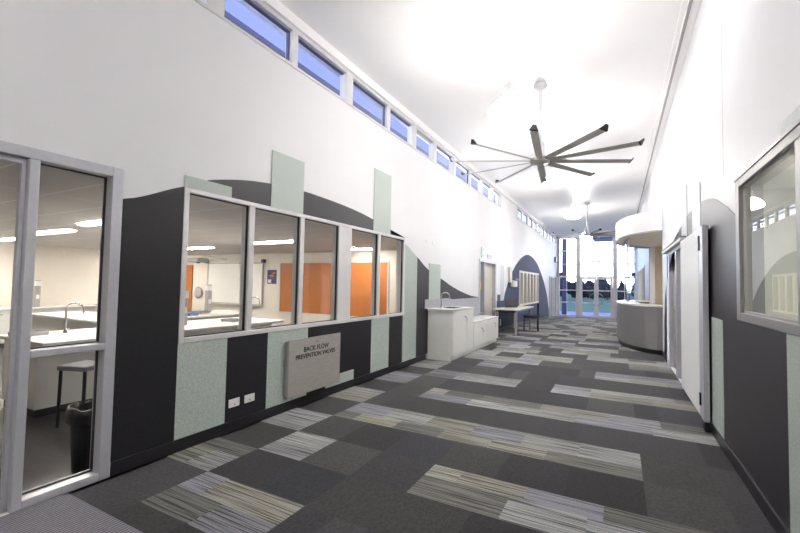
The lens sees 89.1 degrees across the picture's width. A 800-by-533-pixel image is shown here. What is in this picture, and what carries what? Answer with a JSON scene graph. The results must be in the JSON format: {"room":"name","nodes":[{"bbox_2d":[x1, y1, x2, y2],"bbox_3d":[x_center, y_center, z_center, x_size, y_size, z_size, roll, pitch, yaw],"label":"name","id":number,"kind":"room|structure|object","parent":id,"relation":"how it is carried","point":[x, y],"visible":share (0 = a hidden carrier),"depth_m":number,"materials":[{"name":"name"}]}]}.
{"room":"school corridor","nodes":[
{"label":"school corridor","id":0,"kind":"room"},
{"bbox_2d":[0,348,72,491],"bbox_3d":[-5.749,1.866,6.630,9.785,0.104,10.800,0,-3,28],"label":"floor","id":1,"kind":"structure","parent":0,"point":[47,453],"depth_m":3.90,"materials":[{"name":"plastic"}]},
{"bbox_2d":[0,304,96,347],"bbox_3d":[-9.676,1.380,8.767,0.635,0.899,10.400,0,-3,28],"label":"bench","id":2,"kind":"object","parent":1,"relation":"on","point":[4,311],"visible":0.16,"depth_m":9.85,"materials":[{"name":"white laminate"}]},
{"bbox_2d":[33,280,41,306],"bbox_3d":[-8.929,0.665,9.993,0.119,0.660,0.114,0,-3,28],"label":"column","id":3,"kind":"structure","parent":2,"relation":"on","point":[37,283],"depth_m":9.96,"materials":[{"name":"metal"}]},
{"bbox_2d":[55,360,94,427],"bbox_3d":[-3.575,1.436,4.598,0.360,0.675,0.360,1,-2,8],"label":"stool","id":4,"kind":"object","parent":1,"relation":"on","point":[83,366],"visible":0.53,"depth_m":4.45,"materials":[{"name":"grey plastic"}]},
{"bbox_2d":[65,399,92,473],"bbox_3d":[-2.693,1.468,3.531,0.347,0.557,0.353,0,-3,28],"label":"waste bin","id":5,"kind":"object","parent":1,"relation":"on","point":[78,416],"visible":0.48,"depth_m":3.40,"materials":[{"name":"black plastic"}]},
{"bbox_2d":[32,310,238,330],"bbox_3d":[-5.564,1.467,8.967,2.900,0.899,3.150,0,-3,28],"label":"laboratory bench","id":6,"kind":"object","parent":1,"relation":"on","point":[49,321],"visible":0.21,"depth_m":8.04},
{"bbox_2d":[187,312,198,315],"bbox_3d":[-4.418,0.993,8.461,0.350,0.050,0.220,0,-2,17],"label":"tray","id":7,"kind":"object","parent":6,"relation":"on","point":[188,314],"visible":0.51,"depth_m":8.41,"materials":[{"name":"blue plastic"}]},
{"bbox_2d":[190,310,209,313],"bbox_3d":[-4.446,1.016,9.043,0.300,0.050,0.250,0,-2,17],"label":"tray","id":8,"kind":"object","parent":6,"relation":"on","point":[199,311],"visible":0.96,"depth_m":8.95,"materials":[{"name":"grey plastic"}]},
{"bbox_2d":[204,284,212,311],"bbox_3d":[-4.429,0.736,9.389,0.119,0.640,0.114,0,-3,28],"label":"column","id":9,"kind":"structure","parent":6,"relation":"on","point":[208,288],"depth_m":9.35,"materials":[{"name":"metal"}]},
{"bbox_2d":[0,317,284,417],"bbox_3d":[-3.660,1.400,6.469,1.220,0.899,3.750,0,-3,28],"label":"counter","id":10,"kind":"object","parent":1,"relation":"on","point":[43,372],"visible":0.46,"depth_m":5.00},
{"bbox_2d":[8,330,48,335],"bbox_3d":[-4.716,0.850,5.162,0.250,0.050,0.300,0,-2,17],"label":"tray","id":11,"kind":"object","parent":10,"relation":"on","point":[33,332],"visible":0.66,"depth_m":5.20,"materials":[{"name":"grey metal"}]},
{"bbox_2d":[62,302,84,332],"bbox_3d":[-4.428,0.689,5.521,0.229,0.411,0.059,2,-3,-30],"label":"tap","id":12,"kind":"object","parent":10,"relation":"on","point":[80,304],"visible":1,"depth_m":5.47,"materials":[{"name":"silver metal"}]},
{"bbox_2d":[184,290,188,324],"bbox_3d":[-3.552,0.669,6.648,0.119,0.580,0.114,0,-3,28],"label":"column","id":13,"kind":"structure","parent":10,"relation":"on","point":[187,291],"depth_m":6.65,"materials":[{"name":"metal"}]},
{"bbox_2d":[221,318,238,321],"bbox_3d":[-3.063,0.974,7.392,0.300,0.050,0.200,0,-2,17],"label":"tray","id":14,"kind":"object","parent":10,"relation":"on","point":[223,319],"visible":0.83,"depth_m":7.31,"materials":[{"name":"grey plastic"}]},
{"bbox_2d":[0,160,396,254],"bbox_3d":[-5.700,-0.660,6.735,9.785,0.080,10.800,0,-3,28],"label":"ceiling","id":15,"kind":"structure","parent":0,"point":[67,199],"depth_m":5.71,"materials":[{"name":"white paint"}]},
{"bbox_2d":[0,238,14,240],"bbox_3d":[-8.389,-0.575,8.688,1.440,0.018,0.170,0,-3,28],"label":"recessed light","id":16,"kind":"object","parent":15,"relation":"in","point":[8,239],"visible":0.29,"depth_m":8.60,"materials":[{"name":"white plastic"}]},
{"bbox_2d":[37,230,77,234],"bbox_3d":[-6.130,-0.596,7.134,1.490,0.018,0.170,0,-3,28],"label":"recessed light","id":17,"kind":"object","parent":15,"relation":"in","point":[58,231],"visible":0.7,"depth_m":7.05,"materials":[{"name":"white plastic"}]},
{"bbox_2d":[75,221,101,225],"bbox_3d":[-4.180,-0.617,5.745,1.240,0.018,0.170,0,-3,28],"label":"recessed light","id":18,"kind":"object","parent":15,"relation":"in","point":[90,223],"visible":0.49,"depth_m":5.90,"materials":[{"name":"white plastic"}]},
{"bbox_2d":[188,247,214,248],"bbox_3d":[-5.103,-0.451,10.154,1.240,0.018,0.170,0,-3,28],"label":"recessed light","id":19,"kind":"object","parent":15,"relation":"in","point":[203,247],"visible":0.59,"depth_m":10.04,"materials":[{"name":"white plastic"}]},
{"bbox_2d":[254,241,292,243],"bbox_3d":[-2.631,-0.482,8.258,1.490,0.018,0.170,0,-3,28],"label":"recessed light","id":20,"kind":"object","parent":15,"relation":"in","point":[280,241],"visible":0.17,"depth_m":8.14,"materials":[{"name":"white plastic"}]},
{"bbox_2d":[0,243,396,325],"bbox_3d":[-5.748,0.597,6.639,9.785,2.440,10.900,0,-3,28],"label":"wall","id":21,"kind":"structure","parent":0,"point":[67,276],"depth_m":10.98,"materials":[{"name":"white paint"}]},
{"bbox_2d":[186,265,193,311],"bbox_3d":[-7.043,1.005,13.336,0.558,2.112,0.100,0,-3,28],"label":"door","id":22,"kind":"structure","parent":21,"relation":"in","point":[189,277],"depth_m":13.27,"materials":[{"name":"orange wood"}]},
{"bbox_2d":[193,287,201,298],"bbox_3d":[-6.518,0.840,13.073,0.450,0.380,0.080,0,-3,28],"label":"wall fan","id":23,"kind":"object","parent":21,"relation":"attached to","point":[197,292],"visible":1,"depth_m":13.02,"materials":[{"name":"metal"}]},
{"bbox_2d":[207,259,265,306],"bbox_3d":[-5.040,0.473,12.257,2.562,1.355,0.125,0,-3,28],"label":"whiteboard","id":24,"kind":"object","parent":21,"relation":"attached to","point":[224,278],"visible":0.8,"depth_m":12.34,"materials":[{"name":"white metal"}]},
{"bbox_2d":[187,257,226,262],"bbox_3d":[-5.605,-0.166,11.955,0.500,0.188,1.080,0,-3,28],"label":"projector","id":25,"kind":"object","parent":24,"relation":"attached to","point":[199,259],"visible":1,"depth_m":11.56,"materials":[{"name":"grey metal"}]},
{"bbox_2d":[212,303,259,306],"bbox_3d":[-5.064,1.137,12.210,2.362,0.025,0.080,0,-3,28],"label":"tray","id":26,"kind":"object","parent":24,"relation":"on","point":[253,304],"depth_m":12.15,"materials":[{"name":"grey metal"}]},
{"bbox_2d":[267,270,276,283],"bbox_3d":[-3.660,0.294,11.606,0.360,0.400,0.009,0,-3,28],"label":"poster","id":27,"kind":"object","parent":21,"relation":"attached to","point":[271,274],"visible":1,"depth_m":11.60,"materials":[{"name":"blue paper"}]},
{"bbox_2d":[278,261,388,316],"bbox_3d":[-1.833,0.579,10.595,3.530,1.399,0.034,0,-3,28],"label":"pinboard","id":28,"kind":"object","parent":21,"relation":"attached to","point":[317,276],"visible":0.72,"depth_m":10.63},
{"bbox_2d":[0,0,556,516],"bbox_3d":[2.390,-0.030,11.275,0.166,4.790,28.500,0,-3,28],"label":"wall","id":29,"kind":"structure","parent":0,"point":[171,95],"depth_m":3.57,"materials":[{"name":"white paint"}]},
{"bbox_2d":[0,140,123,512],"bbox_3d":[-2.791,0.321,1.606,0.132,2.186,3.015,0,-3,28],"label":"door","id":30,"kind":"structure","parent":29,"relation":"in","point":[12,498],"depth_m":2.52,"materials":[{"name":"metal"}]},
{"bbox_2d":[194,0,218,16],"bbox_3d":[-1.827,-2.484,3.384,0.102,0.445,0.700,0,-3,28],"label":"window","id":31,"kind":"structure","parent":29,"relation":"in","point":[200,2],"depth_m":3.51,"materials":[{"name":"metal"}]},
{"bbox_2d":[228,397,239,407],"bbox_3d":[-1.543,1.267,3.781,0.014,0.075,0.120,0,-3,28],"label":"power outlet","id":32,"kind":"object","parent":29,"relation":"attached to","point":[234,402],"visible":1,"depth_m":3.78,"materials":[{"name":"white plastic"}]},
{"bbox_2d":[244,393,254,402],"bbox_3d":[-1.458,1.275,3.939,0.014,0.075,0.120,0,-3,28],"label":"power outlet","id":33,"kind":"object","parent":29,"relation":"attached to","point":[250,397],"visible":1,"depth_m":3.93,"materials":[{"name":"white plastic"}]},
{"bbox_2d":[219,0,295,67],"bbox_3d":[-1.434,-2.446,4.114,0.102,0.445,0.960,0,-3,28],"label":"window","id":34,"kind":"structure","parent":29,"relation":"in","point":[261,7],"depth_m":4.28,"materials":[{"name":"metal"}]},
{"bbox_2d":[178,187,404,343],"bbox_3d":[-0.903,0.076,5.096,0.114,1.293,3.950,0,-3,28],"label":"window","id":35,"kind":"structure","parent":29,"relation":"in","point":[342,233],"depth_m":4.58,"materials":[{"name":"metal"}]},
{"bbox_2d":[284,333,340,398],"bbox_3d":[-0.997,1.119,4.729,0.066,0.610,0.910,0,-3,28],"label":"box","id":36,"kind":"object","parent":29,"relation":"attached to","point":[311,363],"visible":1,"depth_m":4.64,"materials":[{"name":"grey metal"}]},
{"bbox_2d":[295,29,348,104],"bbox_3d":[-0.959,-2.401,4.999,0.102,0.445,1.050,0,-3,28],"label":"window","id":37,"kind":"structure","parent":29,"relation":"in","point":[303,40],"depth_m":4.88,"materials":[{"name":"metal"}]},
{"bbox_2d":[110,316,548,476],"bbox_3d":[2.802,2.006,11.870,0.015,0.314,20.478,0,-3,28],"label":"baseboard","id":38,"kind":"structure","parent":29,"relation":"attached to","point":[119,466],"depth_m":3.83,"materials":[{"name":"black rubber"}]},
{"bbox_2d":[201,0,492,201],"bbox_3d":[0.448,-2.265,7.611,0.106,0.443,9.190,0,-3,28],"label":"trim","id":39,"kind":"structure","parent":29,"relation":"attached to","point":[346,80],"depth_m":7.08,"materials":[{"name":"metal"}]},
{"bbox_2d":[349,75,388,131],"bbox_3d":[-0.465,-2.353,5.918,0.102,0.445,1.040,0,-3,28],"label":"window","id":40,"kind":"structure","parent":29,"relation":"in","point":[358,83],"depth_m":6.05,"materials":[{"name":"metal"}]},
{"bbox_2d":[389,104,413,148],"bbox_3d":[-0.001,-2.308,6.780,0.102,0.445,0.920,0,-3,28],"label":"window","id":41,"kind":"structure","parent":29,"relation":"in","point":[392,110],"depth_m":6.70,"materials":[{"name":"metal"}]},
{"bbox_2d":[261,0,557,238],"bbox_3d":[2.516,-2.356,11.329,0.050,0.125,28.500,0,-3,28],"label":"trim","id":42,"kind":"structure","parent":29,"relation":"attached to","point":[277,6],"depth_m":5.74,"materials":[{"name":"paint"}]},
{"bbox_2d":[414,126,433,161],"bbox_3d":[0.432,-2.266,7.585,0.102,0.445,0.910,0,-3,28],"label":"window","id":43,"kind":"structure","parent":29,"relation":"in","point":[420,132],"depth_m":7.58,"materials":[{"name":"metal"}]},
{"bbox_2d":[425,298,450,308],"bbox_3d":[0.775,0.727,8.098,0.008,0.170,1.330,0,-3,28],"label":"backsplash","id":44,"kind":"structure","parent":29,"relation":"attached to","point":[429,303],"depth_m":7.98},
{"bbox_2d":[435,142,452,174],"bbox_3d":[0.900,-2.221,8.457,0.102,0.445,1.070,0,-3,28],"label":"window","id":45,"kind":"structure","parent":29,"relation":"in","point":[442,149],"depth_m":8.43,"materials":[{"name":"metal"}]},
{"bbox_2d":[454,158,470,186],"bbox_3d":[1.411,-2.172,9.407,0.102,0.445,1.090,0,-3,28],"label":"window","id":46,"kind":"structure","parent":29,"relation":"in","point":[461,164],"depth_m":9.72,"materials":[{"name":"metal"}]},
{"bbox_2d":[451,297,478,315],"bbox_3d":[1.552,0.988,9.542,0.008,0.480,1.970,0,-3,28],"label":"backsplash","id":47,"kind":"structure","parent":29,"relation":"attached to","point":[465,302],"depth_m":9.69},
{"bbox_2d":[471,170,481,193],"bbox_3d":[1.900,-2.124,10.318,0.102,0.445,0.980,0,-3,28],"label":"window","id":48,"kind":"structure","parent":29,"relation":"in","point":[475,175],"depth_m":10.31,"materials":[{"name":"metal"}]},
{"bbox_2d":[481,247,483,256],"bbox_3d":[2.175,-0.374,10.693,0.037,0.260,0.140,0,-3,28],"label":"exit sign","id":49,"kind":"object","parent":29,"relation":"attached to","point":[482,248],"visible":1,"depth_m":10.64,"materials":[{"name":"white plastic"}]},
{"bbox_2d":[482,179,491,201],"bbox_3d":[2.362,-2.080,11.175,0.102,0.445,0.970,0,-3,28],"label":"window","id":50,"kind":"structure","parent":29,"relation":"in","point":[485,183],"depth_m":11.16,"materials":[{"name":"metal"}]},
{"bbox_2d":[479,259,496,315],"bbox_3d":[2.353,0.871,11.186,0.160,2.080,1.650,0,-3,28],"label":"door","id":51,"kind":"structure","parent":29,"relation":"in","point":[487,269],"depth_m":11.43,"materials":[{"name":"wood"}]},
{"bbox_2d":[493,187,500,207],"bbox_3d":[2.818,-2.036,12.024,0.102,0.445,0.960,0,-3,28],"label":"window","id":52,"kind":"structure","parent":29,"relation":"in","point":[495,191],"depth_m":12.38,"materials":[{"name":"metal"}]},
{"bbox_2d":[508,267,511,282],"bbox_3d":[3.633,0.276,13.376,0.054,0.500,0.300,0,-3,28],"label":"paper holder","id":53,"kind":"object","parent":29,"relation":"attached to","point":[510,268],"visible":1,"depth_m":13.28,"materials":[{"name":"white plastic"}]},
{"bbox_2d":[511,278,518,286],"bbox_3d":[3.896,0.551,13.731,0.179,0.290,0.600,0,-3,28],"label":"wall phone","id":54,"kind":"object","parent":29,"relation":"attached to","point":[514,282],"visible":0.95,"depth_m":13.57,"materials":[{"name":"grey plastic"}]},
{"bbox_2d":[517,207,522,222],"bbox_3d":[4.353,-1.887,14.880,0.102,0.445,1.030,0,-3,28],"label":"window","id":55,"kind":"structure","parent":29,"relation":"in","point":[518,208],"depth_m":15.27,"materials":[{"name":"metal"}]},
{"bbox_2d":[523,211,528,225],"bbox_3d":[4.840,-1.841,15.786,0.102,0.445,1.030,0,-3,28],"label":"window","id":56,"kind":"structure","parent":29,"relation":"in","point":[524,213],"depth_m":16.19,"materials":[{"name":"metal"}]},
{"bbox_2d":[519,270,538,305],"bbox_3d":[5.208,0.877,16.447,0.130,1.295,3.950,0,-3,28],"label":"radiator","id":57,"kind":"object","parent":29,"relation":"in","point":[528,281],"depth_m":16.34,"materials":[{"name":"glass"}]},
{"bbox_2d":[528,216,532,228],"bbox_3d":[5.327,-1.793,16.692,0.102,0.445,1.030,0,-3,28],"label":"window","id":58,"kind":"structure","parent":29,"relation":"in","point":[530,218],"depth_m":17.09,"materials":[{"name":"metal"}]},
{"bbox_2d":[533,219,537,232],"bbox_3d":[5.814,-1.746,17.599,0.102,0.445,1.030,0,-3,28],"label":"window","id":59,"kind":"structure","parent":29,"relation":"in","point":[534,221],"depth_m":18.00,"materials":[{"name":"metal"}]},
{"bbox_2d":[541,226,544,237],"bbox_3d":[6.789,-1.652,19.411,0.102,0.445,1.030,0,-3,28],"label":"window","id":60,"kind":"structure","parent":29,"relation":"in","point":[543,228],"depth_m":19.72,"materials":[{"name":"glass"}]},
{"bbox_2d":[549,276,552,317],"bbox_3d":[7.945,1.593,21.587,0.160,2.184,1.350,0,-3,28],"label":"door","id":61,"kind":"structure","parent":29,"relation":"in","point":[550,277],"depth_m":21.39,"materials":[{"name":"metal"}]},
{"bbox_2d":[551,276,556,316],"bbox_3d":[8.611,1.676,22.827,0.160,2.221,1.430,0,-3,28],"label":"door","id":62,"kind":"structure","parent":29,"relation":"in","point":[554,278],"depth_m":23.36,"materials":[{"name":"metal"}]},
{"bbox_2d":[68,316,774,532],"bbox_3d":[4.160,2.156,10.210,4.279,0.500,28.500,0,-3,28],"label":"floor","id":63,"kind":"structure","parent":0,"point":[564,426],"depth_m":3.22,"materials":[{"name":"carpet"}]},
{"bbox_2d":[0,493,142,532],"bbox_3d":[-1.805,1.417,1.328,1.845,0.008,1.960,0,-3,28],"label":"entrance mat","id":64,"kind":"object","parent":63,"relation":"on","point":[63,513],"visible":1,"depth_m":2.33,"materials":[{"name":"grey carpet"}]},
{"bbox_2d":[427,306,473,361],"bbox_3d":[1.031,1.280,7.983,0.541,0.945,1.240,0,-3,28],"label":"base cabinet","id":65,"kind":"object","parent":63,"relation":"on","point":[450,328],"visible":1,"depth_m":7.54,"materials":[{"name":"white laminate"}]},
{"bbox_2d":[427,306,473,311],"bbox_3d":[1.024,0.829,8.010,0.505,0.030,1.240,0,-3,28],"label":"countertop","id":66,"kind":"structure","parent":65,"relation":"on","point":[438,308],"depth_m":7.69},
{"bbox_2d":[440,292,449,307],"bbox_3d":[0.880,0.653,7.979,0.200,0.311,0.073,1,-2,-4],"label":"tap","id":67,"kind":"object","parent":66,"relation":"on","point":[443,292],"visible":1,"depth_m":7.95,"materials":[{"name":"silver metal"}]},
{"bbox_2d":[471,315,498,351],"bbox_3d":[1.790,1.511,9.394,0.541,0.629,1.977,0,-3,28],"label":"base cabinet","id":68,"kind":"object","parent":63,"relation":"on","point":[485,328],"visible":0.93,"depth_m":9.17,"materials":[{"name":"white laminate"}]},
{"bbox_2d":[473,315,498,322],"bbox_3d":[1.780,1.212,9.415,0.505,0.030,1.977,0,-3,28],"label":"countertop","id":69,"kind":"structure","parent":68,"relation":"on","point":[479,318],"depth_m":9.59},
{"bbox_2d":[493,306,533,335],"bbox_3d":[3.493,1.612,12.358,0.715,0.740,2.300,0,-3,28],"label":"desk","id":70,"kind":"object","parent":63,"relation":"on","point":[512,310],"visible":0.82,"depth_m":11.62,"materials":[{"name":"white laminate"}]},
{"bbox_2d":[505,299,517,307],"bbox_3d":[3.404,1.119,12.386,0.380,0.244,0.320,0,-3,20],"label":"laptop","id":71,"kind":"object","parent":70,"relation":"on","point":[508,302],"visible":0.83,"depth_m":12.27,"materials":[{"name":"black plastic"}]},
{"bbox_2d":[523,303,538,331],"bbox_3d":[4.103,1.577,12.717,0.461,0.860,0.472,0,-2,16],"label":"chair","id":72,"kind":"object","parent":63,"relation":"on","point":[537,315],"visible":1,"depth_m":12.54,"materials":[{"name":"black metal"}]},
{"bbox_2d":[616,300,662,354],"bbox_3d":[6.094,1.451,10.537,0.871,1.070,4.299,0,-3,28],"label":"reception desk","id":73,"kind":"object","parent":63,"relation":"on","point":[639,322],"depth_m":8.96,"materials":[{"name":"grey laminate"}]},
{"bbox_2d":[624,240,637,301],"bbox_3d":[6.354,0.147,11.088,0.376,1.589,2.827,-1,-3,40],"label":"glass screen","id":74,"kind":"object","parent":73,"relation":"on","point":[625,268],"visible":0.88,"depth_m":11.15,"materials":[{"name":"glass"}]},
{"bbox_2d":[616,300,662,307],"bbox_3d":[6.104,0.937,10.559,0.871,0.040,4.299,0,-3,28],"label":"countertop","id":75,"kind":"structure","parent":73,"relation":"on","point":[631,302],"depth_m":9.47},
{"bbox_2d":[237,0,681,236],"bbox_3d":[4.276,-2.706,10.457,4.579,0.660,28.800,0,-3,28],"label":"ceiling","id":76,"kind":"structure","parent":0,"point":[600,62],"depth_m":5.93,"materials":[{"name":"paint"}]},
{"bbox_2d":[488,18,528,124],"bbox_3d":[1.281,-2.304,4.784,0.470,1.219,0.470,0,-3,28],"label":"pendant lamp","id":77,"kind":"object","parent":76,"relation":"hanging from","point":[509,109],"visible":1,"depth_m":4.67,"materials":[{"name":"white plastic"}]},
{"bbox_2d":[449,81,644,182],"bbox_3d":[2.165,-2.213,6.282,2.745,1.277,2.775,0,-3,28],"label":"ceiling fan","id":78,"kind":"object","parent":76,"relation":"hanging from","point":[540,159],"visible":1,"depth_m":6.15,"materials":[{"name":"grey metal"}]},
{"bbox_2d":[544,124,568,186],"bbox_3d":[3.026,-2.151,7.861,0.470,1.219,0.470,0,-3,28],"label":"pendant lamp","id":79,"kind":"object","parent":76,"relation":"hanging from","point":[557,178],"visible":0.88,"depth_m":7.71,"materials":[{"name":"white plastic"}]},
{"bbox_2d":[564,176,581,218],"bbox_3d":[4.918,-1.953,11.550,0.470,1.219,0.470,0,-3,28],"label":"pendant lamp","id":80,"kind":"object","parent":76,"relation":"hanging from","point":[573,213],"visible":1,"depth_m":11.40,"materials":[{"name":"white plastic"}]},
{"bbox_2d":[552,202,615,238],"bbox_3d":[6.916,-1.764,15.013,2.745,1.277,2.775,0,-2,14],"label":"ceiling fan","id":81,"kind":"object","parent":76,"relation":"hanging from","point":[586,233],"visible":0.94,"depth_m":14.96,"materials":[{"name":"metal"}]},
{"bbox_2d":[580,210,592,238],"bbox_3d":[7.519,-1.702,16.390,0.470,1.219,0.470,0,-3,28],"label":"pendant lamp","id":82,"kind":"object","parent":76,"relation":"hanging from","point":[583,237],"visible":0.44,"depth_m":16.23,"materials":[{"name":"white plastic"}]},
{"bbox_2d":[557,229,615,317],"bbox_3d":[10.980,0.363,22.912,4.279,5.400,0.140,0,-3,28],"label":"wall","id":83,"kind":"structure","parent":0,"point":[613,229],"depth_m":23.69,"materials":[{"name":"white paint"}]},
{"bbox_2d":[558,236,635,318],"bbox_3d":[10.993,0.562,22.867,3.914,4.600,0.150,0,-3,28],"label":"window","id":84,"kind":"structure","parent":83,"relation":"in","point":[615,249],"depth_m":23.11,"materials":[{"name":"metal"}]},
{"bbox_2d":[580,278,595,316],"bbox_3d":[10.621,1.744,22.939,0.815,2.220,0.126,0,-3,28],"label":"door","id":85,"kind":"structure","parent":84,"relation":"in","point":[581,290],"depth_m":22.93,"materials":[{"name":"metal"}]},
{"bbox_2d":[596,278,612,317],"bbox_3d":[11.348,1.742,22.548,0.815,2.220,0.126,0,-3,28],"label":"door","id":86,"kind":"structure","parent":84,"relation":"in","point":[597,279],"depth_m":22.59,"materials":[{"name":"metal"}]},
{"bbox_2d":[655,239,662,305],"bbox_3d":[7.734,0.753,9.726,2.486,3.100,5.400,0,-3,28],"label":"wall","id":87,"kind":"structure","parent":0,"point":[658,248],"depth_m":12.60,"materials":[{"name":"beige paint"}]},
{"bbox_2d":[635,0,799,532],"bbox_3d":[6.021,-0.297,9.338,0.160,5.300,28.500,0,-3,28],"label":"wall","id":88,"kind":"structure","parent":0,"point":[755,369],"depth_m":3.19,"materials":[{"name":"white paint"}]},
{"bbox_2d":[615,210,661,248],"bbox_3d":[6.135,-0.866,10.635,0.877,0.450,4.412,0,-3,28],"label":"bulkhead","id":89,"kind":"object","parent":88,"relation":"attached to","point":[640,230],"depth_m":9.32,"materials":[{"name":"paint"}]},
{"bbox_2d":[637,265,644,299],"bbox_3d":[10.108,0.850,16.968,0.150,1.500,6.500,0,-3,28],"label":"window","id":90,"kind":"structure","parent":88,"relation":"in","point":[641,272],"depth_m":16.95,"materials":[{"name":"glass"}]},
{"bbox_2d":[635,0,700,213],"bbox_3d":[5.932,-2.724,9.511,0.164,0.140,28.500,0,-3,28],"label":"trim","id":91,"kind":"structure","parent":88,"relation":"attached to","point":[695,6],"depth_m":6.17,"materials":[{"name":"paint"}]},
{"bbox_2d":[666,245,681,378],"bbox_3d":[4.501,0.728,6.521,0.176,2.060,2.600,0,-3,28],"label":"door","id":92,"kind":"structure","parent":88,"relation":"in","point":[673,283],"depth_m":7.11,"materials":[{"name":"metal"}]},
{"bbox_2d":[661,225,709,432],"bbox_3d":[4.036,0.664,5.888,0.081,2.107,4.280,0,-3,28],"label":"door","id":93,"kind":"structure","parent":88,"relation":"in","point":[695,366],"depth_m":4.42,"materials":[{"name":"white paint"}]},
{"bbox_2d":[720,0,722,147],"bbox_3d":[2.856,-1.847,3.610,0.003,2.100,0.006,0,-3,28],"label":"trim","id":94,"kind":"structure","parent":88,"relation":"attached to","point":[720,0],"depth_m":3.60,"materials":[{"name":"metal"}]},
{"bbox_2d":[663,352,789,532],"bbox_3d":[5.907,2.000,9.280,0.017,0.399,28.500,0,-3,28],"label":"baseboard","id":95,"kind":"structure","parent":88,"relation":"attached to","point":[769,513],"depth_m":2.79,"materials":[{"name":"black rubber"}]},
{"bbox_2d":[733,119,799,336],"bbox_3d":[2.163,-0.179,2.193,0.152,1.082,2.090,0,-3,28],"label":"window","id":96,"kind":"structure","parent":88,"relation":"in","point":[784,152],"depth_m":2.98,"materials":[{"name":"grey metal"}]},
{"bbox_2d":[763,163,797,319],"bbox_3d":[3.572,0.242,1.761,2.676,2.700,6.200,0,-3,28],"label":"wall","id":97,"kind":"structure","parent":0,"point":[779,197],"depth_m":4.76,"materials":[{"name":"white paint"}]},
{"label":"outside","id":98,"kind":"structure","parent":0,"visible":0},
{"bbox_2d":[560,293,633,315],"bbox_3d":[43.822,6.029,81.508,180.000,0.110,134.560,0,-3,28],"label":"ground","id":99,"kind":"structure","parent":98,"point":[587,309],"depth_m":35.97,"materials":[{"name":"green plant"}]},
{"bbox_2d":[560,239,566,315],"bbox_3d":[9.884,0.645,24.430,0.400,4.600,0.400,0,-3,28],"label":"steel column","id":100,"kind":"structure","parent":99,"relation":"on","point":[564,241],"depth_m":24.30,"materials":[{"name":"metal"}]},
{"bbox_2d":[560,237,612,241],"bbox_3d":[11.889,-1.724,24.669,4.400,0.250,2.500,0,-3,28],"label":"awning","id":101,"kind":"object","parent":100,"relation":"on","point":[602,239],"visible":0.18,"depth_m":24.32,"materials":[{"name":"white"}]},
{"bbox_2d":[560,277,568,295],"bbox_3d":[23.759,2.975,61.942,3.622,3.717,3.057,0,-3,28],"label":"tree","id":102,"kind":"object","parent":99,"relation":"on","point":[560,277],"visible":0.16,"depth_m":61.12,"materials":[{"name":"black plant"}]},
{"bbox_2d":[567,280,590,297],"bbox_3d":[28.668,3.735,65.170,5.022,3.025,3.003,0,-3,28],"label":"tree","id":103,"kind":"object","parent":99,"relation":"on","point":[572,285],"visible":0.47,"depth_m":64.44,"materials":[{"name":"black plant"}]},
{"bbox_2d":[585,279,607,287],"bbox_3d":[32.982,3.499,68.411,3.707,3.730,3.202,0,-3,28],"label":"tree","id":104,"kind":"object","parent":99,"relation":"on","point":[588,283],"visible":0.09,"depth_m":68.21,"materials":[{"name":"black plant"}]},
{"bbox_2d":[588,281,623,299],"bbox_3d":[29.949,3.491,58.799,5.120,2.855,3.097,0,-3,28],"label":"tree","id":105,"kind":"object","parent":99,"relation":"on","point":[602,286],"visible":0.57,"depth_m":57.88,"materials":[{"name":"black plant"}]},
{"bbox_2d":[618,280,627,298],"bbox_3d":[34.017,3.733,62.208,1.834,3.502,1.865,2,-3,-23],"label":"tree","id":106,"kind":"object","parent":99,"relation":"on","point":[621,284],"visible":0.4,"depth_m":61.93,"materials":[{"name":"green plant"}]},
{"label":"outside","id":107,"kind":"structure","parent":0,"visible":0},
{"bbox_2d":[224,10,538,232],"bbox_3d":[1.740,-2.566,11.756,0.050,0.070,28.500,0,-3,28],"label":"trim","id":108,"kind":"structure","parent":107,"point":[227,15],"depth_m":6.11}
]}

